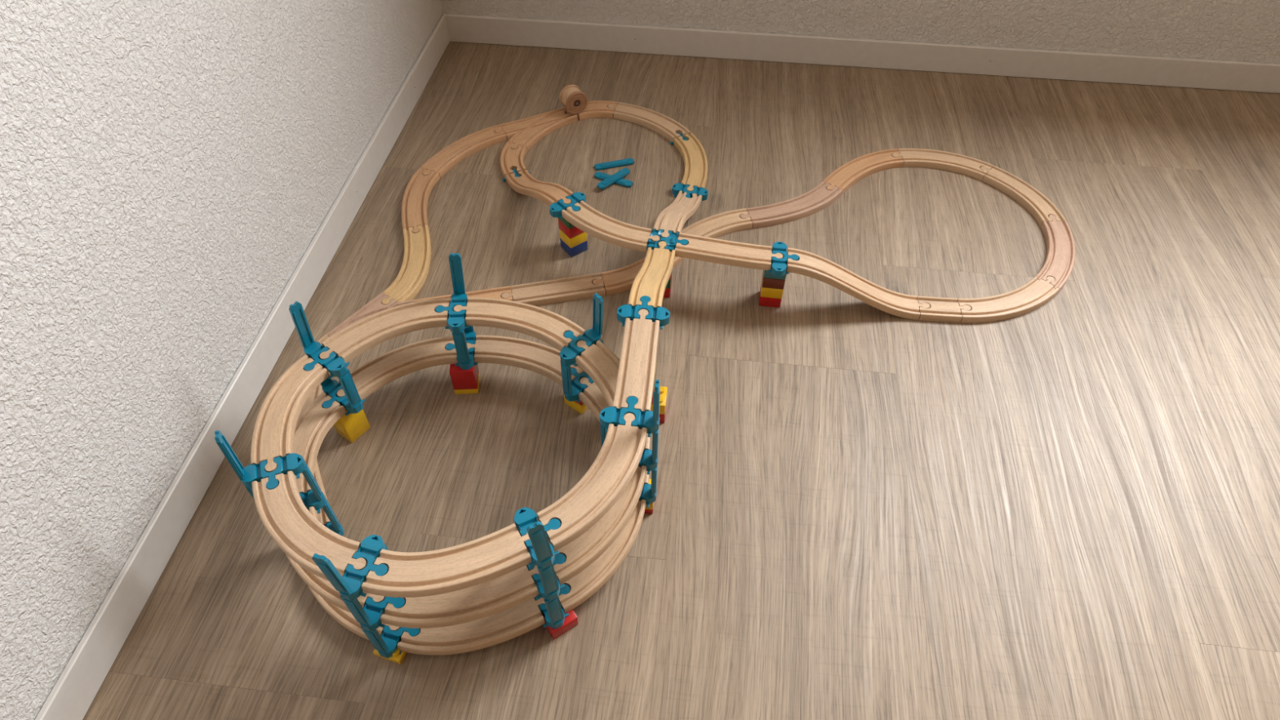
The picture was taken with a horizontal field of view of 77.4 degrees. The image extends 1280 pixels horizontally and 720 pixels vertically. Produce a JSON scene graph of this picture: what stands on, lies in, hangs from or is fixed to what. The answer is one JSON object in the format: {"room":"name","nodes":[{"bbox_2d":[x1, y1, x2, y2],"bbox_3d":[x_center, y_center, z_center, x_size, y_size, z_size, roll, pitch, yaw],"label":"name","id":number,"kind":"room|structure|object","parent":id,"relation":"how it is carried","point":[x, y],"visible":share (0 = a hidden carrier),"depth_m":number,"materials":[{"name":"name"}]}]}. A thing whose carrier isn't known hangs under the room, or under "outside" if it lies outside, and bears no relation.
{"room":"playroom","nodes":[
{"label":"playroom","id":0,"kind":"room"},
{"bbox_2d":[0,0,443,719],"bbox_3d":[-0.699,-0.244,-0.279,0.200,2.450,3.700,5,50,4],"label":"wall","id":1,"kind":"structure","parent":0,"point":[168,168],"depth_m":0.84,"materials":[{"name":"white paint"}]},
{"bbox_2d":[35,15,449,719],"bbox_3d":[-0.599,0.543,0.622,0.007,0.057,3.300,5,50,4],"label":"baseboard","id":2,"kind":"structure","parent":1,"relation":"attached to","point":[72,695],"depth_m":0.99,"materials":[{"name":"paint"}]},
{"bbox_2d":[82,41,1279,719],"bbox_3d":[1.093,0.728,0.537,4.000,0.040,3.900,5,50,4],"label":"floor","id":3,"kind":"structure","parent":0,"point":[1067,508],"depth_m":1.04,"materials":[{"name":"brown wood"}]},
{"bbox_2d":[324,521,343,536],"bbox_3d":[-0.381,0.213,0.936,0.062,0.012,0.042,-16,51,-13],"label":"connector","id":4,"kind":"object","parent":3,"relation":"on","point":[329,525],"visible":0.16,"depth_m":0.94,"materials":[{"name":"teal plastic"}]},
{"bbox_2d":[322,498,340,532],"bbox_3d":[-0.356,0.177,0.919,0.006,0.072,0.015,-16,51,-13],"label":"stick","id":5,"kind":"object","parent":4,"relation":"on","point":[326,508],"visible":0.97,"depth_m":0.92,"materials":[{"name":"teal plastic"}]},
{"bbox_2d":[299,489,326,513],"bbox_3d":[-0.380,0.166,0.882,0.062,0.012,0.042,-16,51,-13],"label":"connector","id":6,"kind":"object","parent":5,"relation":"on","point":[308,499],"visible":0.33,"depth_m":0.89,"materials":[{"name":"teal plastic"}]},
{"bbox_2d":[298,459,321,500],"bbox_3d":[-0.356,0.130,0.865,0.006,0.072,0.015,-16,51,-13],"label":"stick","id":7,"kind":"object","parent":6,"relation":"on","point":[307,473],"visible":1,"depth_m":0.86,"materials":[{"name":"teal plastic"}]},
{"bbox_2d":[240,453,306,491],"bbox_3d":[-0.380,0.119,0.827,0.062,0.012,0.042,-16,51,-13],"label":"connector","id":8,"kind":"object","parent":7,"relation":"on","point":[257,472],"visible":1,"depth_m":0.83,"materials":[{"name":"teal plastic"}]},
{"bbox_2d":[214,430,244,480],"bbox_3d":[-0.409,0.097,0.798,0.006,0.072,0.019,-16,51,-13],"label":"stick","id":9,"kind":"object","parent":8,"relation":"on","point":[220,440],"visible":1,"depth_m":0.79,"materials":[{"name":"teal plastic"}]},
{"bbox_2d":[251,471,367,580],"bbox_3d":[-0.329,0.164,0.782,0.168,0.022,0.055,35,58,26],"label":"track","id":10,"kind":"object","parent":8,"relation":"attached to","point":[281,509],"visible":0.88,"depth_m":0.77,"materials":[{"name":"brown wood"}]},
{"bbox_2d":[285,506,385,613],"bbox_3d":[-0.330,0.211,0.837,0.168,0.022,0.055,35,58,26],"label":"track","id":11,"kind":"object","parent":6,"relation":"attached to","point":[323,588],"visible":0.21,"depth_m":0.81,"materials":[{"name":"brown wood"}]},
{"bbox_2d":[333,408,370,443],"bbox_3d":[-0.376,0.073,1.027,0.032,0.057,0.032,29,55,22],"label":"brick","id":12,"kind":"object","parent":3,"relation":"on","point":[351,427],"visible":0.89,"depth_m":1.02,"materials":[{"name":"yellow plastic"}]},
{"bbox_2d":[293,391,346,493],"bbox_3d":[-0.394,0.104,0.944,0.055,0.026,0.172,1,49,1],"label":"track","id":13,"kind":"object","parent":12,"relation":"on","point":[315,421],"visible":0.63,"depth_m":0.96,"materials":[{"name":"brown wood"}]},
{"bbox_2d":[321,379,365,415],"bbox_3d":[-0.378,0.049,1.001,0.062,0.012,0.042,30,55,23],"label":"connector","id":14,"kind":"object","parent":12,"relation":"on","point":[331,389],"visible":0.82,"depth_m":0.99,"materials":[{"name":"teal plastic"}]},
{"bbox_2d":[320,372,331,386],"bbox_3d":[-0.397,0.009,0.987,0.006,0.072,0.015,29,55,23],"label":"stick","id":15,"kind":"object","parent":14,"relation":"on","point":[326,380],"visible":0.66,"depth_m":1.01,"materials":[{"name":"teal plastic"}]},
{"bbox_2d":[303,342,350,378],"bbox_3d":[-0.378,0.003,0.946,0.062,0.012,0.042,30,55,23],"label":"connector","id":16,"kind":"object","parent":15,"relation":"on","point":[335,365],"visible":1,"depth_m":0.94,"materials":[{"name":"teal plastic"}]},
{"bbox_2d":[250,354,329,472],"bbox_3d":[-0.394,0.058,0.889,0.055,0.026,0.172,1,49,1],"label":"track","id":17,"kind":"object","parent":16,"relation":"attached to","point":[273,433],"visible":1,"depth_m":0.88,"materials":[{"name":"brown wood"}]},
{"bbox_2d":[288,301,314,348],"bbox_3d":[-0.395,-0.039,0.934,0.006,0.072,0.019,30,55,23],"label":"stick","id":18,"kind":"object","parent":16,"relation":"on","point":[296,311],"visible":1,"depth_m":0.93,"materials":[{"name":"teal plastic"}]},
{"bbox_2d":[307,585,400,640],"bbox_3d":[-0.330,0.258,0.892,0.168,0.022,0.055,35,58,26],"label":"track","id":19,"kind":"object","parent":3,"relation":"on","point":[343,617],"visible":0.14,"depth_m":0.86,"materials":[{"name":"brown wood"}]},
{"bbox_2d":[326,292,413,337],"bbox_3d":[-0.398,-0.059,1.170,0.139,0.012,0.077,-25,54,-20],"label":"track","id":20,"kind":"object","parent":3,"relation":"on","point":[375,305],"visible":0.33,"depth_m":1.18,"materials":[{"name":"brown wood"}]},
{"bbox_2d":[373,648,407,664],"bbox_3d":[-0.260,0.293,0.867,0.032,0.014,0.063,14,51,11],"label":"brick","id":21,"kind":"object","parent":3,"relation":"on","point":[397,658],"visible":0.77,"depth_m":0.85,"materials":[{"name":"yellow plastic"}]},
{"bbox_2d":[377,625,420,657],"bbox_3d":[-0.256,0.289,0.859,0.042,0.012,0.062,13,51,11],"label":"connector","id":22,"kind":"object","parent":21,"relation":"on","point":[391,637],"visible":0.5,"depth_m":0.85,"materials":[{"name":"teal plastic"}]},
{"bbox_2d":[360,626,389,653],"bbox_3d":[-0.270,0.285,0.815,0.015,0.072,0.006,13,51,11],"label":"stick","id":23,"kind":"object","parent":22,"relation":"on","point":[374,636],"visible":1,"depth_m":0.81,"materials":[{"name":"teal plastic"}]},
{"bbox_2d":[360,596,405,631],"bbox_3d":[-0.256,0.243,0.804,0.042,0.012,0.062,13,51,11],"label":"connector","id":24,"kind":"object","parent":23,"relation":"on","point":[374,610],"visible":0.4,"depth_m":0.80,"materials":[{"name":"teal plastic"}]},
{"bbox_2d":[339,595,372,626],"bbox_3d":[-0.270,0.238,0.760,0.015,0.072,0.006,13,51,11],"label":"stick","id":25,"kind":"object","parent":24,"relation":"on","point":[355,607],"visible":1,"depth_m":0.76,"materials":[{"name":"teal plastic"}]},
{"bbox_2d":[338,534,390,600],"bbox_3d":[-0.255,0.196,0.750,0.042,0.012,0.062,13,51,11],"label":"connector","id":26,"kind":"object","parent":25,"relation":"on","point":[370,549],"visible":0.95,"depth_m":0.74,"materials":[{"name":"teal plastic"}]},
{"bbox_2d":[311,553,352,594],"bbox_3d":[-0.272,0.191,0.706,0.019,0.072,0.006,13,51,11],"label":"stick","id":27,"kind":"object","parent":26,"relation":"on","point":[325,565],"visible":1,"depth_m":0.70,"materials":[{"name":"teal plastic"}]},
{"bbox_2d":[361,523,532,597],"bbox_3d":[-0.176,0.190,0.748,0.166,0.022,0.052,-8,50,-7],"label":"track","id":28,"kind":"object","parent":26,"relation":"attached to","point":[502,552],"visible":0.98,"depth_m":0.74,"materials":[{"name":"brown wood"}]},
{"bbox_2d":[380,564,538,628],"bbox_3d":[-0.176,0.237,0.803,0.166,0.022,0.052,-8,50,-7],"label":"track","id":29,"kind":"object","parent":24,"relation":"attached to","point":[517,587],"visible":0.72,"depth_m":0.79,"materials":[{"name":"brown wood"}]},
{"bbox_2d":[396,597,545,655],"bbox_3d":[-0.176,0.284,0.858,0.166,0.022,0.052,-8,50,-7],"label":"track","id":30,"kind":"object","parent":22,"relation":"attached to","point":[513,622],"visible":0.58,"depth_m":0.85,"materials":[{"name":"brown wood"}]},
{"bbox_2d":[382,224,431,304],"bbox_3d":[-0.358,-0.148,1.246,0.056,0.012,0.183,1,49,0],"label":"track","id":31,"kind":"object","parent":3,"relation":"on","point":[412,274],"visible":1,"depth_m":1.24,"materials":[{"name":"brown wood"}]},
{"bbox_2d":[401,167,439,233],"bbox_3d":[-0.374,-0.268,1.349,0.052,0.012,0.176,-1,49,-1],"label":"track","id":32,"kind":"object","parent":3,"relation":"on","point":[417,192],"visible":1,"depth_m":1.34,"materials":[{"name":"brown wood"}]},
{"bbox_2d":[420,124,506,177],"bbox_3d":[-0.320,-0.378,1.443,0.054,0.012,0.191,35,58,26],"label":"track","id":33,"kind":"object","parent":3,"relation":"on","point":[455,153],"visible":0.98,"depth_m":1.44,"materials":[{"name":"brown wood"}]},
{"bbox_2d":[454,373,479,394],"bbox_3d":[-0.237,0.031,1.094,0.032,0.009,0.032,-2,49,-2],"label":"brick","id":34,"kind":"object","parent":3,"relation":"on","point":[460,391],"visible":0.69,"depth_m":1.08,"materials":[{"name":"yellow plastic"}]},
{"bbox_2d":[448,358,479,390],"bbox_3d":[-0.237,0.016,1.076,0.032,0.038,0.032,-2,49,-2],"label":"brick","id":35,"kind":"object","parent":34,"relation":"on","point":[461,379],"visible":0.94,"depth_m":1.06,"materials":[{"name":"red plastic"}]},
{"bbox_2d":[445,330,478,369],"bbox_3d":[-0.237,-0.015,1.069,0.042,0.012,0.062,-2,49,-2],"label":"connector","id":36,"kind":"object","parent":35,"relation":"on","point":[470,336],"visible":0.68,"depth_m":1.06,"materials":[{"name":"teal plastic"}]},
{"bbox_2d":[337,336,457,399],"bbox_3d":[-0.313,0.008,1.043,0.172,0.022,0.054,-26,54,-21],"label":"track","id":37,"kind":"object","parent":36,"relation":"attached to","point":[375,374],"visible":0.92,"depth_m":1.04,"materials":[{"name":"brown wood"}]},
{"bbox_2d":[451,330,470,363],"bbox_3d":[-0.229,-0.017,1.023,0.015,0.072,0.006,-2,49,-3],"label":"stick","id":38,"kind":"object","parent":36,"relation":"on","point":[460,340],"visible":1,"depth_m":1.02,"materials":[{"name":"teal plastic"}]},
{"bbox_2d":[435,293,469,333],"bbox_3d":[-0.237,-0.061,1.014,0.042,0.012,0.062,-2,49,-2],"label":"connector","id":39,"kind":"object","parent":38,"relation":"on","point":[456,320],"visible":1,"depth_m":1.00,"materials":[{"name":"teal plastic"}]},
{"bbox_2d":[320,297,450,363],"bbox_3d":[-0.312,-0.039,0.989,0.172,0.022,0.054,-26,54,-21],"label":"track","id":40,"kind":"object","parent":39,"relation":"attached to","point":[370,331],"visible":1,"depth_m":0.98,"materials":[{"name":"brown wood"}]},
{"bbox_2d":[500,142,527,178],"bbox_3d":[-0.226,-0.357,1.425,0.047,0.012,0.098,-3,50,-3],"label":"track","id":41,"kind":"object","parent":3,"relation":"on","point":[510,159],"visible":0.97,"depth_m":1.42,"materials":[{"name":"brown wood"}]},
{"bbox_2d":[494,106,577,151],"bbox_3d":[-0.186,-0.428,1.486,0.158,0.012,0.089,-21,53,-17],"label":"track","id":42,"kind":"object","parent":3,"relation":"on","point":[526,131],"visible":0.98,"depth_m":1.49,"materials":[{"name":"brown wood"}]},
{"bbox_2d":[559,84,587,114],"bbox_3d":[-0.125,-0.491,1.503,0.045,0.045,0.033,-23,53,-19],"label":"spool","id":43,"kind":"object","parent":42,"relation":"on","point":[571,96],"visible":1,"depth_m":1.49,"materials":[{"name":"brown wood"}]},
{"bbox_2d":[505,169,573,206],"bbox_3d":[-0.166,-0.278,1.308,0.046,0.089,0.213,-24,54,-19],"label":"track","id":44,"kind":"object","parent":3,"relation":"on","point":[548,193],"visible":0.98,"depth_m":1.28,"materials":[{"name":"brown wood"}]},
{"bbox_2d":[501,272,605,306],"bbox_3d":[-0.132,-0.104,1.210,0.154,0.012,0.040,-9,50,-8],"label":"track","id":45,"kind":"object","parent":3,"relation":"on","point":[576,287],"visible":0.94,"depth_m":1.20,"materials":[{"name":"brown wood"}]},
{"bbox_2d":[533,597,577,639],"bbox_3d":[-0.099,0.272,0.883,0.032,0.019,0.063,-27,55,-22],"label":"brick","id":46,"kind":"object","parent":3,"relation":"on","point":[571,621],"visible":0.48,"depth_m":0.86,"materials":[{"name":"red plastic"}]},
{"bbox_2d":[533,582,569,629],"bbox_3d":[-0.096,0.260,0.872,0.042,0.012,0.062,-22,53,-18],"label":"connector","id":47,"kind":"object","parent":46,"relation":"on","point":[566,589],"visible":0.38,"depth_m":0.86,"materials":[{"name":"teal plastic"}]},
{"bbox_2d":[543,596,564,624],"bbox_3d":[-0.089,0.258,0.826,0.015,0.072,0.006,-23,53,-17],"label":"stick","id":48,"kind":"object","parent":47,"relation":"on","point":[553,607],"visible":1,"depth_m":0.82,"materials":[{"name":"teal plastic"}]},
{"bbox_2d":[526,548,565,600],"bbox_3d":[-0.096,0.213,0.818,0.042,0.012,0.062,-22,53,-18],"label":"connector","id":49,"kind":"object","parent":48,"relation":"on","point":[559,558],"visible":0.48,"depth_m":0.81,"materials":[{"name":"teal plastic"}]},
{"bbox_2d":[537,564,559,595],"bbox_3d":[-0.089,0.211,0.772,0.015,0.072,0.006,-23,53,-17],"label":"stick","id":50,"kind":"object","parent":49,"relation":"on","point":[547,575],"visible":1,"depth_m":0.77,"materials":[{"name":"teal plastic"}]},
{"bbox_2d":[514,506,560,568],"bbox_3d":[-0.095,0.166,0.763,0.042,0.012,0.062,-22,53,-18],"label":"connector","id":51,"kind":"object","parent":50,"relation":"on","point":[528,517],"visible":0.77,"depth_m":0.76,"materials":[{"name":"teal plastic"}]},
{"bbox_2d":[526,521,553,563],"bbox_3d":[-0.089,0.165,0.717,0.019,0.072,0.006,-22,53,-18],"label":"stick","id":52,"kind":"object","parent":51,"relation":"on","point":[536,533],"visible":1,"depth_m":0.71,"materials":[{"name":"teal plastic"}]},
{"bbox_2d":[536,413,647,551],"bbox_3d":[-0.042,0.120,0.796,0.054,0.022,0.162,28,55,21],"label":"track","id":53,"kind":"object","parent":51,"relation":"attached to","point":[619,457],"visible":0.99,"depth_m":0.79,"materials":[{"name":"brown wood"}]},
{"bbox_2d":[550,465,646,584],"bbox_3d":[-0.043,0.167,0.851,0.054,0.022,0.162,28,55,21],"label":"track","id":54,"kind":"object","parent":49,"relation":"attached to","point":[582,552],"visible":0.54,"depth_m":0.83,"materials":[{"name":"brown wood"}]},
{"bbox_2d":[555,499,645,613],"bbox_3d":[-0.043,0.214,0.906,0.054,0.022,0.162,28,55,21],"label":"track","id":55,"kind":"object","parent":47,"relation":"attached to","point":[585,584],"visible":0.5,"depth_m":0.89,"materials":[{"name":"brown wood"}]},
{"bbox_2d":[560,238,587,257],"bbox_3d":[-0.105,-0.185,1.274,0.032,0.019,0.032,-30,56,-23],"label":"brick","id":56,"kind":"object","parent":3,"relation":"on","point":[583,246],"visible":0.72,"depth_m":1.27,"materials":[{"name":"blue plastic"}]},
{"bbox_2d":[559,229,586,248],"bbox_3d":[-0.105,-0.198,1.260,0.032,0.019,0.032,-30,56,-23],"label":"brick","id":57,"kind":"object","parent":56,"relation":"on","point":[582,237],"visible":0.63,"depth_m":1.25,"materials":[{"name":"yellow plastic"}]},
{"bbox_2d":[558,219,584,239],"bbox_3d":[-0.105,-0.210,1.245,0.032,0.019,0.032,-30,56,-23],"label":"brick","id":58,"kind":"object","parent":57,"relation":"on","point":[575,231],"visible":0.48,"depth_m":1.24,"materials":[{"name":"red plastic"}]},
{"bbox_2d":[558,217,575,229],"bbox_3d":[-0.105,-0.223,1.231,0.032,0.019,0.032,-30,56,-23],"label":"brick","id":59,"kind":"object","parent":58,"relation":"on","point":[569,225],"visible":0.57,"depth_m":1.22,"materials":[{"name":"green plastic"}]},
{"bbox_2d":[561,200,659,252],"bbox_3d":[-0.044,-0.198,1.189,0.159,0.012,0.050,26,54,20],"label":"track","id":60,"kind":"object","parent":59,"relation":"on","point":[601,226],"visible":1,"depth_m":1.18,"materials":[{"name":"brown wood"}]},
{"bbox_2d":[564,395,588,414],"bbox_3d":[-0.080,0.050,1.073,0.032,0.019,0.032,30,56,23],"label":"brick","id":61,"kind":"object","parent":3,"relation":"on","point":[582,409],"visible":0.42,"depth_m":1.06,"materials":[{"name":"yellow plastic"}]},
{"bbox_2d":[562,386,583,405],"bbox_3d":[-0.080,0.038,1.058,0.032,0.019,0.032,30,56,23],"label":"brick","id":62,"kind":"object","parent":61,"relation":"on","point":[580,402],"visible":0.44,"depth_m":1.05,"materials":[{"name":"red plastic"}]},
{"bbox_2d":[563,368,594,402],"bbox_3d":[-0.078,0.027,1.047,0.042,0.012,0.062,36,58,27],"label":"connector","id":63,"kind":"object","parent":62,"relation":"on","point":[577,388],"visible":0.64,"depth_m":1.03,"materials":[{"name":"teal plastic"}]},
{"bbox_2d":[466,335,585,386],"bbox_3d":[-0.151,-0.002,1.065,0.169,0.022,0.053,13,51,11],"label":"track","id":64,"kind":"object","parent":63,"relation":"attached to","point":[542,359],"visible":0.77,"depth_m":1.06,"materials":[{"name":"brown wood"}]},
{"label":"stick","id":65,"kind":"object","parent":63,"relation":"on","visible":0},
{"bbox_2d":[559,328,601,366],"bbox_3d":[-0.077,-0.020,0.992,0.042,0.012,0.062,36,58,27],"label":"connector","id":66,"kind":"object","parent":65,"relation":"on","point":[568,354],"visible":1,"depth_m":0.98,"materials":[{"name":"teal plastic"}]},
{"bbox_2d":[453,297,586,351],"bbox_3d":[-0.151,-0.049,1.010,0.169,0.022,0.053,13,51,11],"label":"track","id":67,"kind":"object","parent":66,"relation":"attached to","point":[550,327],"visible":1,"depth_m":1.00,"materials":[{"name":"brown wood"}]},
{"bbox_2d":[566,100,618,120],"bbox_3d":[-0.090,-0.479,1.531,0.102,0.012,0.046,-5,50,-5],"label":"track","id":68,"kind":"object","parent":3,"relation":"on","point":[599,108],"visible":0.83,"depth_m":1.52,"materials":[{"name":"brown wood"}]},
{"bbox_2d":[592,256,682,295],"bbox_3d":[-0.003,-0.138,1.239,0.150,0.012,0.050,-27,55,-22],"label":"track","id":69,"kind":"object","parent":3,"relation":"on","point":[620,280],"visible":0.51,"depth_m":1.22,"materials":[{"name":"brown wood"}]},
{"bbox_2d":[644,506,653,513],"bbox_3d":[-0.014,0.169,0.978,0.063,0.009,0.032,5,50,4],"label":"brick","id":70,"kind":"object","parent":3,"relation":"on","point":[646,511],"visible":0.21,"depth_m":0.96,"materials":[{"name":"red plastic"}]},
{"bbox_2d":[644,479,653,510],"bbox_3d":[-0.014,0.159,0.965,0.063,0.023,0.032,5,50,4],"label":"brick","id":71,"kind":"object","parent":70,"relation":"on","point":[651,505],"visible":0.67,"depth_m":0.96,"materials":[{"name":"yellow plastic"}]},
{"bbox_2d":[638,484,657,507],"bbox_3d":[-0.011,0.152,0.953,0.062,0.012,0.042,6,50,5],"label":"connector","id":72,"kind":"object","parent":71,"relation":"on","point":[646,495],"visible":0.31,"depth_m":0.94,"materials":[{"name":"teal plastic"}]},
{"bbox_2d":[578,377,648,484],"bbox_3d":[-0.029,0.087,1.002,0.055,0.022,0.174,-17,52,-14],"label":"track","id":73,"kind":"object","parent":72,"relation":"attached to","point":[592,397],"visible":0.15,"depth_m":1.02,"materials":[{"name":"brown wood"}]},
{"bbox_2d":[650,467,657,497],"bbox_3d":[0.016,0.136,0.918,0.006,0.072,0.015,6,50,5],"label":"stick","id":74,"kind":"object","parent":72,"relation":"on","point":[654,473],"visible":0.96,"depth_m":0.91,"materials":[{"name":"teal plastic"}]},
{"bbox_2d":[638,449,657,475],"bbox_3d":[-0.010,0.105,0.898,0.062,0.012,0.042,6,50,5],"label":"connector","id":75,"kind":"object","parent":74,"relation":"on","point":[646,456],"visible":0.29,"depth_m":0.89,"materials":[{"name":"teal plastic"}]},
{"bbox_2d":[575,340,649,449],"bbox_3d":[-0.029,0.041,0.947,0.055,0.022,0.174,-17,52,-14],"label":"track","id":76,"kind":"object","parent":75,"relation":"attached to","point":[597,361],"visible":0.42,"depth_m":0.96,"materials":[{"name":"brown wood"}]},
{"bbox_2d":[651,430,658,463],"bbox_3d":[0.017,0.090,0.864,0.006,0.072,0.015,6,50,5],"label":"stick","id":77,"kind":"object","parent":75,"relation":"on","point":[655,435],"visible":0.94,"depth_m":0.86,"materials":[{"name":"teal plastic"}]},
{"bbox_2d":[599,395,659,437],"bbox_3d":[-0.010,0.059,0.843,0.062,0.012,0.042,6,50,5],"label":"connector","id":78,"kind":"object","parent":77,"relation":"on","point":[611,415],"visible":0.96,"depth_m":0.84,"materials":[{"name":"teal plastic"}]},
{"bbox_2d":[608,102,691,142],"bbox_3d":[0.018,-0.452,1.508,0.176,0.012,0.053,29,55,22],"label":"track","id":79,"kind":"object","parent":3,"relation":"on","point":[660,123],"visible":0.98,"depth_m":1.50,"materials":[{"name":"brown wood"}]},
{"bbox_2d":[663,280,671,297],"bbox_3d":[0.032,-0.113,1.214,0.032,0.019,0.032,5,50,4],"label":"brick","id":80,"kind":"object","parent":3,"relation":"on","point":[667,291],"visible":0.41,"depth_m":1.20,"materials":[{"name":"red plastic"}]},
{"bbox_2d":[665,269,672,288],"bbox_3d":[0.032,-0.126,1.199,0.032,0.019,0.032,5,50,4],"label":"brick","id":81,"kind":"object","parent":80,"relation":"on","point":[668,284],"visible":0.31,"depth_m":1.19,"materials":[{"name":"green plastic"}]},
{"bbox_3d":[0.032,-0.138,1.184,0.032,0.019,0.032,5,50,4],"label":"brick","id":82,"kind":"object","parent":81,"relation":"on","visible":0},
{"bbox_3d":[0.032,-0.151,1.170,0.032,0.019,0.032,5,50,4],"label":"brick","id":83,"kind":"object","parent":82,"relation":"on","visible":0},
{"bbox_2d":[627,240,675,307],"bbox_3d":[0.019,-0.115,1.062,0.044,0.098,0.217,5,50,4],"label":"track","id":84,"kind":"object","parent":83,"relation":"on","point":[652,278],"visible":1,"depth_m":1.04,"materials":[{"name":"brown wood"}]},
{"bbox_2d":[653,191,702,237],"bbox_3d":[0.059,-0.229,1.267,0.043,0.089,0.212,11,50,9],"label":"track","id":85,"kind":"object","parent":3,"relation":"on","point":[673,217],"visible":1,"depth_m":1.24,"materials":[{"name":"brown wood"}]},
{"bbox_2d":[673,133,707,191],"bbox_3d":[0.093,-0.350,1.421,0.054,0.012,0.172,-3,49,-3],"label":"track","id":86,"kind":"object","parent":3,"relation":"on","point":[692,152],"visible":0.98,"depth_m":1.42,"materials":[{"name":"brown wood"}]},
{"bbox_2d":[680,208,752,259],"bbox_3d":[0.108,-0.207,1.298,0.178,0.012,0.053,-26,54,-21],"label":"track","id":87,"kind":"object","parent":3,"relation":"on","point":[715,226],"visible":0.64,"depth_m":1.30,"materials":[{"name":"brown wood"}]},
{"bbox_2d":[759,286,782,307],"bbox_3d":[0.196,-0.098,1.201,0.032,0.019,0.032,6,50,5],"label":"brick","id":88,"kind":"object","parent":3,"relation":"on","point":[763,301],"visible":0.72,"depth_m":1.19,"materials":[{"name":"red plastic"}]},
{"bbox_2d":[760,276,783,298],"bbox_3d":[0.196,-0.110,1.186,0.032,0.019,0.032,6,50,5],"label":"brick","id":89,"kind":"object","parent":88,"relation":"on","point":[765,292],"visible":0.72,"depth_m":1.18,"materials":[{"name":"yellow plastic"}]},
{"bbox_2d":[761,270,785,288],"bbox_3d":[0.197,-0.123,1.172,0.032,0.019,0.032,6,50,5],"label":"brick","id":90,"kind":"object","parent":89,"relation":"on","point":[766,282],"visible":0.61,"depth_m":1.16,"materials":[{"name":"brown plastic"}]},
{"bbox_2d":[763,262,786,279],"bbox_3d":[0.197,-0.135,1.157,0.032,0.019,0.032,6,50,5],"label":"brick","id":91,"kind":"object","parent":90,"relation":"on","point":[766,275],"visible":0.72,"depth_m":1.15,"materials":[{"name":"teal plastic"}]},
{"bbox_2d":[675,232,782,270],"bbox_3d":[0.129,-0.156,1.154,0.153,0.012,0.042,10,50,8],"label":"track","id":92,"kind":"object","parent":91,"relation":"on","point":[726,252],"visible":1,"depth_m":1.15,"materials":[{"name":"brown wood"}]},
{"bbox_2d":[767,241,799,276],"bbox_3d":[0.206,-0.144,1.145,0.042,0.012,0.062,6,50,5],"label":"connector","id":93,"kind":"object","parent":91,"relation":"on","point":[779,266],"visible":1,"depth_m":1.14,"materials":[{"name":"teal plastic"}]},
{"bbox_2d":[740,181,843,228],"bbox_3d":[0.258,-0.259,1.344,0.195,0.012,0.055,-22,53,-18],"label":"track","id":94,"kind":"object","parent":3,"relation":"on","point":[818,198],"visible":1,"depth_m":1.33,"materials":[{"name":"brown wood"}]},
{"bbox_2d":[786,247,929,319],"bbox_3d":[0.321,-0.110,1.166,0.221,0.089,0.043,5,50,4],"label":"track","id":95,"kind":"object","parent":3,"relation":"on","point":[810,264],"visible":1,"depth_m":1.16,"materials":[{"name":"brown wood"}]},
{"bbox_2d":[822,148,903,194],"bbox_3d":[0.392,-0.335,1.410,0.186,0.012,0.055,-26,54,-21],"label":"track","id":96,"kind":"object","parent":3,"relation":"on","point":[845,176],"visible":1,"depth_m":1.41,"materials":[{"name":"brown wood"}]},
{"bbox_2d":[892,148,994,181],"bbox_3d":[0.540,-0.354,1.427,0.176,0.012,0.054,13,51,11],"label":"track","id":97,"kind":"object","parent":3,"relation":"on","point":[917,157],"visible":1,"depth_m":1.42,"materials":[{"name":"brown wood"}]},
{"bbox_2d":[916,296,970,322],"bbox_3d":[0.452,-0.075,1.188,0.076,0.012,0.042,5,50,4],"label":"track","id":98,"kind":"object","parent":3,"relation":"on","point":[940,309],"visible":1,"depth_m":1.18,"materials":[{"name":"brown wood"}]},
{"bbox_2d":[956,275,1059,323],"bbox_3d":[0.555,-0.089,1.200,0.180,0.012,0.055,-15,51,-13],"label":"track","id":99,"kind":"object","parent":3,"relation":"on","point":[1024,300],"visible":1,"depth_m":1.19,"materials":[{"name":"brown wood"}]},
{"bbox_2d":[980,165,1066,226],"bbox_3d":[0.654,-0.282,1.366,0.054,0.012,0.176,-21,53,-17],"label":"track","id":100,"kind":"object","parent":3,"relation":"on","point":[1034,202],"visible":1,"depth_m":1.36,"materials":[{"name":"brown wood"}]},
{"bbox_2d":[1035,214,1075,293],"bbox_3d":[0.662,-0.170,1.270,0.054,0.012,0.179,18,52,14],"label":"track","id":101,"kind":"object","parent":3,"relation":"on","point":[1060,260],"visible":1,"depth_m":1.26,"materials":[{"name":"brown wood"}]},
{"bbox_2d":[440,0,1279,63],"bbox_3d":[1.295,-1.405,0.726,3.408,2.450,0.192,5,50,4],"label":"wall","id":102,"kind":"structure","parent":0,"point":[1231,30],"depth_m":1.56,"materials":[{"name":"white paint"}]},
{"bbox_2d":[442,13,1279,93],"bbox_3d":[1.279,-0.551,1.569,3.406,0.057,0.008,5,50,4],"label":"baseboard","id":103,"kind":"structure","parent":102,"relation":"attached to","point":[711,43],"depth_m":1.62,"materials":[{"name":"wood"}]},
{"bbox_3d":[0.003,-0.031,0.953,0.032,0.019,0.032,5,50,4],"label":"brick","id":104,"kind":"object","parent":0,"visible":0},
{"bbox_2d":[612,309,659,411],"bbox_3d":[-0.002,-0.001,0.901,0.043,0.022,0.155,5,50,4],"label":"track","id":105,"kind":"object","parent":104,"relation":"on","point":[637,365],"visible":1,"depth_m":0.89,"materials":[{"name":"brown wood"}]},
{"bbox_2d":[617,295,670,328],"bbox_3d":[0.005,-0.058,0.955,0.062,0.012,0.042,4,50,3],"label":"connector","id":106,"kind":"object","parent":105,"relation":"attached to","point":[662,314],"visible":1,"depth_m":0.95,"materials":[{"name":"teal plastic"}]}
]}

